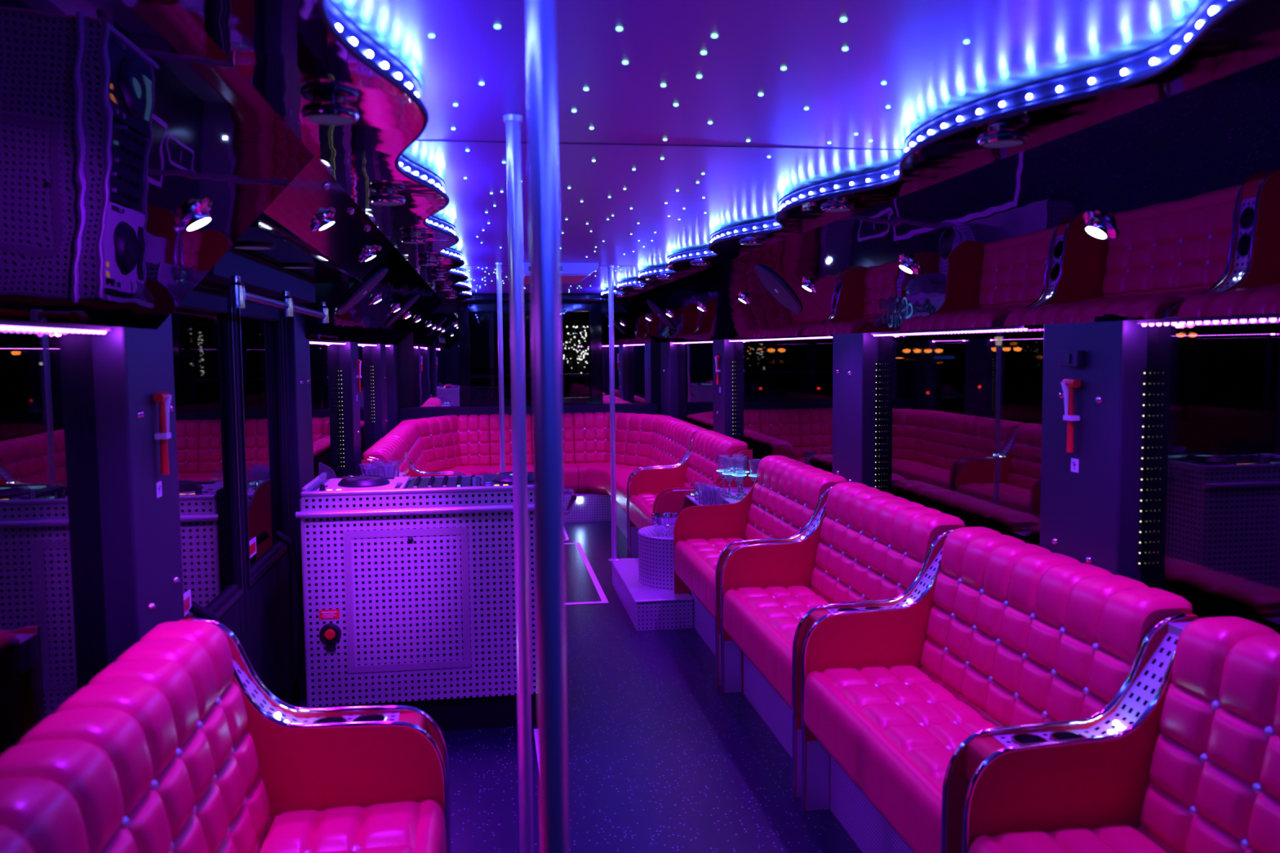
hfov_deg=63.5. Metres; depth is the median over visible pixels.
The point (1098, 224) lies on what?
spotlight
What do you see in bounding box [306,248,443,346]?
panel
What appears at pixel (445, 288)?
puck light
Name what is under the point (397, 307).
spotlight
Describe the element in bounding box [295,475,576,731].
booth
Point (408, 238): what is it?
puck light
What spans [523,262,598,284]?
ceiling vent
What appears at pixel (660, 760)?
floor
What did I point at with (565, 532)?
floor stripe
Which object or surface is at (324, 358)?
window
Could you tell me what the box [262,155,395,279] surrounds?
panel
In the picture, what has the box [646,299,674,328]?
ceiling speaker
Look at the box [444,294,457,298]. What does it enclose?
puck light
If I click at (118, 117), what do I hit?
panel
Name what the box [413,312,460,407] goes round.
mirror panel
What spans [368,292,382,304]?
spotlight
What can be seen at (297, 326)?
pillar
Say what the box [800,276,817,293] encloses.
spotlight
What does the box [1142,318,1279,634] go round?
window
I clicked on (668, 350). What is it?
pillar
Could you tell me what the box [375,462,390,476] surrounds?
tumbler
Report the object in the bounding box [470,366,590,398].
ground
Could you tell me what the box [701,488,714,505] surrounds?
tumbler
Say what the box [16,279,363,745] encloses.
wall
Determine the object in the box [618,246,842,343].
panel
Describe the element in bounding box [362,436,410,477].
loveseat
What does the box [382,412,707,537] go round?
sofa
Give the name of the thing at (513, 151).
pole
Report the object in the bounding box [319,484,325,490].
plug
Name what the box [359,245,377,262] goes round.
spotlight
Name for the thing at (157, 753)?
loveseat
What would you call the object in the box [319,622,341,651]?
switch
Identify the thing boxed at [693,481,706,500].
tumbler
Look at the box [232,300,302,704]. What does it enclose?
door
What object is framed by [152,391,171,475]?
hammer
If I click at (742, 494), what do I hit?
goblet
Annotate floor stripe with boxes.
[564,528,568,540]
[564,542,608,604]
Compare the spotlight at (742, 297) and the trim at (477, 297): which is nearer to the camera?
the spotlight at (742, 297)
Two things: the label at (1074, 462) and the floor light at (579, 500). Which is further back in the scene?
the floor light at (579, 500)
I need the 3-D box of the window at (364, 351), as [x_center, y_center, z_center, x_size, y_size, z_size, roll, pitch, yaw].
[-1.931,-0.202,7.098,0.006,0.820,1.760,-1,4,-8]
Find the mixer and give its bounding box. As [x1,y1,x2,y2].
[407,475,480,488]
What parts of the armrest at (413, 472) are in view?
panel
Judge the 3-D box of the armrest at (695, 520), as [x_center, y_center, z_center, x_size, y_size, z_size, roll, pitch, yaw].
[0.428,0.606,6.038,0.600,0.882,0.751,-1,4,-8]
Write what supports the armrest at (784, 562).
on the floor
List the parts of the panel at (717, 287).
window light strip, window light strip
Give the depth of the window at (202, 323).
3.23 m
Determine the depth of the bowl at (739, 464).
5.77 m
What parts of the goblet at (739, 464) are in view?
stem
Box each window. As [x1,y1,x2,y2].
[0,326,105,755]
[309,342,342,479]
[358,345,373,454]
[457,303,603,406]
[678,342,713,431]
[734,337,832,472]
[878,324,1044,546]
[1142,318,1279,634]
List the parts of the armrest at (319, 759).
plate, panel, panel, edge trim, plate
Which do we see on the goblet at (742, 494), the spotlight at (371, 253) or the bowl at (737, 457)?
the bowl at (737, 457)
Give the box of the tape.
[330,16,471,294]
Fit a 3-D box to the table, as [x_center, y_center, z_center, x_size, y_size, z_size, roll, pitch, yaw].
[0.227,0.744,5.968,0.478,0.289,0.478,-1,4,-8]
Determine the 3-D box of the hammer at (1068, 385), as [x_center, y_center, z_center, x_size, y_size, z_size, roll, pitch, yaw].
[1.182,-0.030,2.843,0.031,0.202,0.063,-1,4,-8]
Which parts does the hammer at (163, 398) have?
handle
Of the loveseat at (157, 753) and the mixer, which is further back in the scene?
the mixer
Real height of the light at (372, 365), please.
0.450 m
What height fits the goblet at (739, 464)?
0.223 m
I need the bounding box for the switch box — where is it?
[1059,350,1084,367]
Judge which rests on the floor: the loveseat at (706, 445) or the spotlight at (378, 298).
the loveseat at (706, 445)
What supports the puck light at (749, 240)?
attached to the soffit at (1241, 34)
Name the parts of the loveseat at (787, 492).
seat, backrest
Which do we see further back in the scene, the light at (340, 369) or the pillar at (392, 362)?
the pillar at (392, 362)
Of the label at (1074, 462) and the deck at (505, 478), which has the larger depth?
the deck at (505, 478)
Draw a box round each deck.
[315,475,409,491]
[482,471,533,486]
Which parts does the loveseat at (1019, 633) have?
seat, backrest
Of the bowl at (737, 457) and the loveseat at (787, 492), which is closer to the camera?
the loveseat at (787, 492)
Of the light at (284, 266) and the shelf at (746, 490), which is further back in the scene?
the shelf at (746, 490)
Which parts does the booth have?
corner trim, edge trim, panel, panel, access door, edge trim, panel, rail, grab handle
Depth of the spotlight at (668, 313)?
7.90 m
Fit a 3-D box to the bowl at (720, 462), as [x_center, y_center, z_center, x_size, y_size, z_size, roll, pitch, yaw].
[0.485,0.235,6.009,0.079,0.133,0.079,-1,4,-8]
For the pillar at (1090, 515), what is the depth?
2.75 m
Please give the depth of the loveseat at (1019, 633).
2.82 m
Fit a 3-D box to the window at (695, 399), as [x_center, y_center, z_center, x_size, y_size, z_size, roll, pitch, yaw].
[0.424,-0.334,8.563,0.006,0.820,2.980,-1,4,-8]
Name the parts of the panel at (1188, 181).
window light strip, window light strip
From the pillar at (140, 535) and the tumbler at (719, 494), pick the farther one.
the tumbler at (719, 494)
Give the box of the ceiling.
[258,0,1203,293]
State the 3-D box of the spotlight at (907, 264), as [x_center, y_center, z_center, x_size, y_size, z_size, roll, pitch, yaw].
[0.897,-0.541,3.449,0.066,0.071,0.093,-1,4,-8]
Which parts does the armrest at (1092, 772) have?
plate, panel, plate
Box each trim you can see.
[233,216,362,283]
[399,402,657,461]
[457,293,603,302]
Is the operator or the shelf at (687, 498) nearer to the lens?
the operator
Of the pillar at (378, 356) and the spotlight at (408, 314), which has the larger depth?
the pillar at (378, 356)
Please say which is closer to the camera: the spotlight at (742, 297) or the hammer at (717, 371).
the spotlight at (742, 297)
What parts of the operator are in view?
arm, arm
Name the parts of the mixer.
lever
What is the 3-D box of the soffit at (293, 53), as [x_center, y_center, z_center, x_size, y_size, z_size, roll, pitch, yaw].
[-0.742,-0.716,3.293,0.280,0.055,12.423,-1,4,-8]
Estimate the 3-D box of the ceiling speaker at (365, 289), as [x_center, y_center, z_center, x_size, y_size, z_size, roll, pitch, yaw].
[-1.281,-0.626,4.781,0.233,0.218,0.312,-1,4,-8]
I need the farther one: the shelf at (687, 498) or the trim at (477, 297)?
the trim at (477, 297)
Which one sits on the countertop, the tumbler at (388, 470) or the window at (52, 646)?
the tumbler at (388, 470)
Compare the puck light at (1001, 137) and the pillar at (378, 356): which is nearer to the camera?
the puck light at (1001, 137)
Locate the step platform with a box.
[611,558,693,631]
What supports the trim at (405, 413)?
attached to the wall at (406, 347)
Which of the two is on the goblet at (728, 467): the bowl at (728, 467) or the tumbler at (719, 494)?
the bowl at (728, 467)
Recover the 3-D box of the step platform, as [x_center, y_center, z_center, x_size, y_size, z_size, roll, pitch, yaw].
[0.049,0.966,6.079,0.317,0.166,1.120,-1,4,-8]
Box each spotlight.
[173,198,213,232]
[310,208,336,231]
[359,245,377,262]
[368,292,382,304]
[389,302,400,312]
[401,310,411,319]
[413,315,421,322]
[645,313,653,321]
[666,308,674,317]
[697,301,706,311]
[737,291,750,304]
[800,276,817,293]
[897,253,919,275]
[1083,208,1118,240]
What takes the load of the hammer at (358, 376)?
attached to the pillar at (348, 353)
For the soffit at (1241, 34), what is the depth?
2.06 m
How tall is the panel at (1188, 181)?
0.414 m
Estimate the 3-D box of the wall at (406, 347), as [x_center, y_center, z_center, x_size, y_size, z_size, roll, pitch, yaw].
[-1.043,-0.232,9.802,2.700,2.020,0.120,-1,4,-8]
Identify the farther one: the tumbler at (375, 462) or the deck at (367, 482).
the tumbler at (375, 462)
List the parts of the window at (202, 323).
glass pane, handle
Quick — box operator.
[202,247,328,323]
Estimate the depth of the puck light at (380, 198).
2.91 m
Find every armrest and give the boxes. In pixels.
[178,617,450,852]
[404,452,466,477]
[626,440,692,558]
[652,448,757,593]
[715,485,833,693]
[791,528,957,811]
[941,613,1198,852]
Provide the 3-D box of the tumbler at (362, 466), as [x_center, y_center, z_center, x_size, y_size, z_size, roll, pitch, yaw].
[-1.456,0.249,5.498,0.076,0.100,0.076,-1,4,-8]
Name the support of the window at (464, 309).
in the wall at (406, 347)
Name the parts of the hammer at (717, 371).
handle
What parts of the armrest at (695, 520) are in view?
panel, panel, panel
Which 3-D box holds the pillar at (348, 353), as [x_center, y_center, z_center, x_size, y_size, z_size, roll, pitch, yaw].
[-1.805,0.065,6.401,0.131,1.950,0.350,-1,4,-8]
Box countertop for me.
[342,456,404,478]
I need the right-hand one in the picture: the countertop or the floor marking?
the floor marking
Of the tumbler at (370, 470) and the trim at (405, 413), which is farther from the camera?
the trim at (405, 413)
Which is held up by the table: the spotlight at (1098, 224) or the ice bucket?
the ice bucket
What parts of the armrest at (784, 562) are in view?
foot plate, foot plate, plate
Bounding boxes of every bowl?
[716,454,729,478]
[722,457,736,481]
[730,453,744,457]
[732,458,746,483]
[734,456,748,478]
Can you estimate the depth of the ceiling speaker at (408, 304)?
6.98 m
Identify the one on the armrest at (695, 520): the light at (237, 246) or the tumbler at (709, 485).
the tumbler at (709, 485)
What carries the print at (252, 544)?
attached to the door at (269, 557)
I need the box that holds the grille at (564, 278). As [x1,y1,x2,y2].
[523,274,587,283]
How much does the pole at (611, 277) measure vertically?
1.853 m
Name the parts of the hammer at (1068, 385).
handle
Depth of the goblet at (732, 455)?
6.07 m
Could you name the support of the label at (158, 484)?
attached to the pillar at (140, 535)
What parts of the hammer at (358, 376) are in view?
handle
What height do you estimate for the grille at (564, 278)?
0.007 m
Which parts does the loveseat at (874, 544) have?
seat, backrest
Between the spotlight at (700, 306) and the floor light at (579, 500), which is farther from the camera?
the floor light at (579, 500)
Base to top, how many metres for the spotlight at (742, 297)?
0.071 m
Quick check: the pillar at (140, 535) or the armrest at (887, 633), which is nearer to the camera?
the pillar at (140, 535)
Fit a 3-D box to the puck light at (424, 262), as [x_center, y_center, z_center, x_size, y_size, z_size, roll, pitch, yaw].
[-1.036,-0.804,5.068,0.102,0.030,0.102,-1,4,-8]
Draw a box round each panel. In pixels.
[0,0,314,333]
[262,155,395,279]
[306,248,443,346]
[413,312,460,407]
[601,311,651,404]
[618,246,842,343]
[765,55,1279,336]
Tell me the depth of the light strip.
2.06 m
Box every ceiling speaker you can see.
[337,267,388,315]
[385,294,419,326]
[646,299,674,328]
[754,264,801,313]
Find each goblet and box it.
[716,454,729,494]
[722,457,736,497]
[730,453,744,493]
[732,458,746,499]
[734,456,749,496]
[748,458,760,483]
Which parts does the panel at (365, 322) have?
window light strip, window light strip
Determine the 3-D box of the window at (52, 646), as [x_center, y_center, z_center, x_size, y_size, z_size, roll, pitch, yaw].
[-0.822,0.346,-0.360,0.006,0.820,5.480,-1,4,-8]
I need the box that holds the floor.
[290,520,862,852]
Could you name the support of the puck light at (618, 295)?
attached to the soffit at (1241, 34)
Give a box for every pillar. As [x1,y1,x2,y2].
[88,313,184,667]
[275,297,314,698]
[337,283,361,476]
[370,343,387,444]
[385,344,399,432]
[660,342,678,418]
[712,339,734,438]
[832,332,879,488]
[1040,320,1150,582]
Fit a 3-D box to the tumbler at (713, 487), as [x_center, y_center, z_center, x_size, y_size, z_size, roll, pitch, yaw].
[0.419,0.393,5.829,0.076,0.100,0.076,-1,4,-8]
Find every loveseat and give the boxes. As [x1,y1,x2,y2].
[0,620,446,852]
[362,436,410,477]
[629,430,748,529]
[674,455,847,656]
[723,482,965,757]
[803,526,1193,852]
[968,616,1279,852]
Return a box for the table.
[637,525,674,589]
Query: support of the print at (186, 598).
attached to the window at (202, 323)
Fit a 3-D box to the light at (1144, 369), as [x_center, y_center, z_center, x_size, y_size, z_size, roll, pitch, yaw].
[1.291,0.109,2.662,0.008,0.520,0.007,-1,4,-8]
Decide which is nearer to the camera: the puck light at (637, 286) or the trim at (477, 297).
the puck light at (637, 286)
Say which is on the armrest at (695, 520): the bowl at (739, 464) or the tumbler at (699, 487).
the tumbler at (699, 487)
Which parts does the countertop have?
panel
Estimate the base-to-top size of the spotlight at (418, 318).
0.067 m
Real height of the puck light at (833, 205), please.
0.030 m
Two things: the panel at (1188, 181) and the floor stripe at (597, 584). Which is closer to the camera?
the panel at (1188, 181)
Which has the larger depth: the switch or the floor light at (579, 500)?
the floor light at (579, 500)
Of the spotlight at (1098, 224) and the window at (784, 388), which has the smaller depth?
the spotlight at (1098, 224)
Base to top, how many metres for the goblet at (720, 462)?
0.223 m
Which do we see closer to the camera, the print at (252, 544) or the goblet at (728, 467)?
the print at (252, 544)
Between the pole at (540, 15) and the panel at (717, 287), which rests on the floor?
the pole at (540, 15)
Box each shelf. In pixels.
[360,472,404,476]
[684,494,702,506]
[720,487,751,503]
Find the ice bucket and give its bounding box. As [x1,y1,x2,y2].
[648,512,679,535]
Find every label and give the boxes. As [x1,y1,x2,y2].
[155,480,162,497]
[1071,457,1079,472]
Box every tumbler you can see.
[358,462,373,475]
[362,466,377,475]
[365,464,380,475]
[369,460,384,464]
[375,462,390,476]
[381,465,396,476]
[386,460,400,476]
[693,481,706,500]
[697,485,709,504]
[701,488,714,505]
[702,484,716,486]
[707,486,720,505]
[713,488,726,504]
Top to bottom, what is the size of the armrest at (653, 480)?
0.889 m
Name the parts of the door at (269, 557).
glass pane, handle, hinge post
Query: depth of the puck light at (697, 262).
5.17 m
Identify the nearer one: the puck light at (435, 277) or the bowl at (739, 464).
the bowl at (739, 464)
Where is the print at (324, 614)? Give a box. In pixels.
[321,611,337,617]
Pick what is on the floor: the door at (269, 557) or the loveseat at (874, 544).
the loveseat at (874, 544)
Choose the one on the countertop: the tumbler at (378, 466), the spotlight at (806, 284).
the tumbler at (378, 466)
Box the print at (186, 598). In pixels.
[183,595,190,612]
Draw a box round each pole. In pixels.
[495,262,505,472]
[502,114,533,852]
[525,0,568,852]
[607,265,620,561]
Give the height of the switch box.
0.045 m
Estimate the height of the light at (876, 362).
0.560 m
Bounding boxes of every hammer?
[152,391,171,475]
[355,360,361,392]
[714,355,720,384]
[1060,378,1080,453]
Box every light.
[231,243,275,249]
[275,712,288,722]
[280,264,315,269]
[300,99,359,125]
[340,368,345,468]
[368,191,405,205]
[372,364,375,423]
[400,234,426,244]
[417,258,439,266]
[430,275,447,280]
[438,285,453,291]
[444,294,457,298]
[577,497,582,502]
[614,293,627,297]
[632,284,647,289]
[657,273,674,279]
[689,258,710,266]
[732,360,733,435]
[739,235,764,245]
[820,199,854,212]
[874,360,877,488]
[977,126,1029,148]
[1107,720,1124,733]
[1137,367,1146,568]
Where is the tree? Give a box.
[560,318,589,396]
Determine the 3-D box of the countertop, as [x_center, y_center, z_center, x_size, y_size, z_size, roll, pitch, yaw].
[-1.239,0.647,5.661,0.607,0.889,0.943,-1,4,-8]
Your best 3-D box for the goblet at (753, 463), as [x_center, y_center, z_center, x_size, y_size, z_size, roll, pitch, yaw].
[0.647,0.296,5.774,0.084,0.223,0.084,-1,4,-8]
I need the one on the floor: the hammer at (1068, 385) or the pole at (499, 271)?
the pole at (499, 271)
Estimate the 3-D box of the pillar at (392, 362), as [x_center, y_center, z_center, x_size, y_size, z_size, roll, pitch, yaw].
[-2.239,-0.147,9.286,0.120,1.950,0.400,-1,4,-8]
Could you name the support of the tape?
attached to the soffit at (293, 53)
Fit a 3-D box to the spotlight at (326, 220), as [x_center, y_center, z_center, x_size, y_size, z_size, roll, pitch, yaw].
[-0.908,-0.592,2.964,0.071,0.067,0.093,-1,4,-8]
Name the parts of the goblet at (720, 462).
stem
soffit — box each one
[177,0,473,301]
[600,0,1279,301]
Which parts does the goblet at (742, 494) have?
stem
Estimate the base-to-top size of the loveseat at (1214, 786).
0.920 m
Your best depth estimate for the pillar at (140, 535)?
2.36 m
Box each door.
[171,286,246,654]
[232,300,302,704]
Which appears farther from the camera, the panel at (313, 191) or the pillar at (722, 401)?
the pillar at (722, 401)
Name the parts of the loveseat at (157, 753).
backrest, seat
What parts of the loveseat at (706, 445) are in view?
seat, backrest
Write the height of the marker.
0.068 m
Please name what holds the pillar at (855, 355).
on the floor
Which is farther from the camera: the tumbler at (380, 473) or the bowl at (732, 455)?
the bowl at (732, 455)
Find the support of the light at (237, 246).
attached to the wall at (326, 292)
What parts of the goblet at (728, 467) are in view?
stem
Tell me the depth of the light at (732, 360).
7.08 m
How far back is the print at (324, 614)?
3.97 m
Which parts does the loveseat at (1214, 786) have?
seat, backrest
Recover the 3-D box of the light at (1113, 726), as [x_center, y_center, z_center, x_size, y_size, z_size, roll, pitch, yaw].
[1.051,0.669,2.280,0.032,0.028,0.048,-1,4,-8]
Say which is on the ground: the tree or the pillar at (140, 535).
the tree
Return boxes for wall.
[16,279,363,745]
[397,301,661,414]
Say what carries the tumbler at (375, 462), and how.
on the countertop
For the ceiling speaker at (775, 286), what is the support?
attached to the panel at (717, 287)
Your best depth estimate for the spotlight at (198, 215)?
2.02 m
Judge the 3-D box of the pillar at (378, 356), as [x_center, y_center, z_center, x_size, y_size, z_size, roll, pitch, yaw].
[-2.066,-0.064,8.157,0.131,1.950,0.390,-1,4,-8]
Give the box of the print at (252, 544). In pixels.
[249,541,255,555]
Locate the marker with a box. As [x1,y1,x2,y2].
[318,462,337,479]
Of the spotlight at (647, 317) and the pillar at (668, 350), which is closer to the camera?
the spotlight at (647, 317)
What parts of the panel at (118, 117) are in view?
window light strip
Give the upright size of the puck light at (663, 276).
0.030 m
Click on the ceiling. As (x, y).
(681, 122)
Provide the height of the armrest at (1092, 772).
0.889 m
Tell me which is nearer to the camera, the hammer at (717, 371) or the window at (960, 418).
the window at (960, 418)
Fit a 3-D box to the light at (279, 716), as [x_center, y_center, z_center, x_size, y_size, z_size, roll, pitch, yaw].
[-0.829,0.680,2.388,0.032,0.028,0.048,-1,4,-8]
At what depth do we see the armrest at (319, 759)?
2.38 m
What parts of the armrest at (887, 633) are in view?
foot plate, foot plate, plate, plate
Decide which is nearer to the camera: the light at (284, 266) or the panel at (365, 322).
the light at (284, 266)
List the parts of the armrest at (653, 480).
foot plate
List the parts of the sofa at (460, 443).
backrest, backrest, seat, seat, backrest, seat, backrest, seat, backrest, seat, backrest, seat, seat, seat, backrest, backrest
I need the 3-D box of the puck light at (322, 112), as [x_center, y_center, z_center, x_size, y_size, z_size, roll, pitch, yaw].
[-0.560,-0.570,1.872,0.102,0.030,0.102,-1,4,-8]
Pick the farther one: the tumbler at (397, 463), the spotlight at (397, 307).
the spotlight at (397, 307)
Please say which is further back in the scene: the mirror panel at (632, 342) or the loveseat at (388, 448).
the mirror panel at (632, 342)

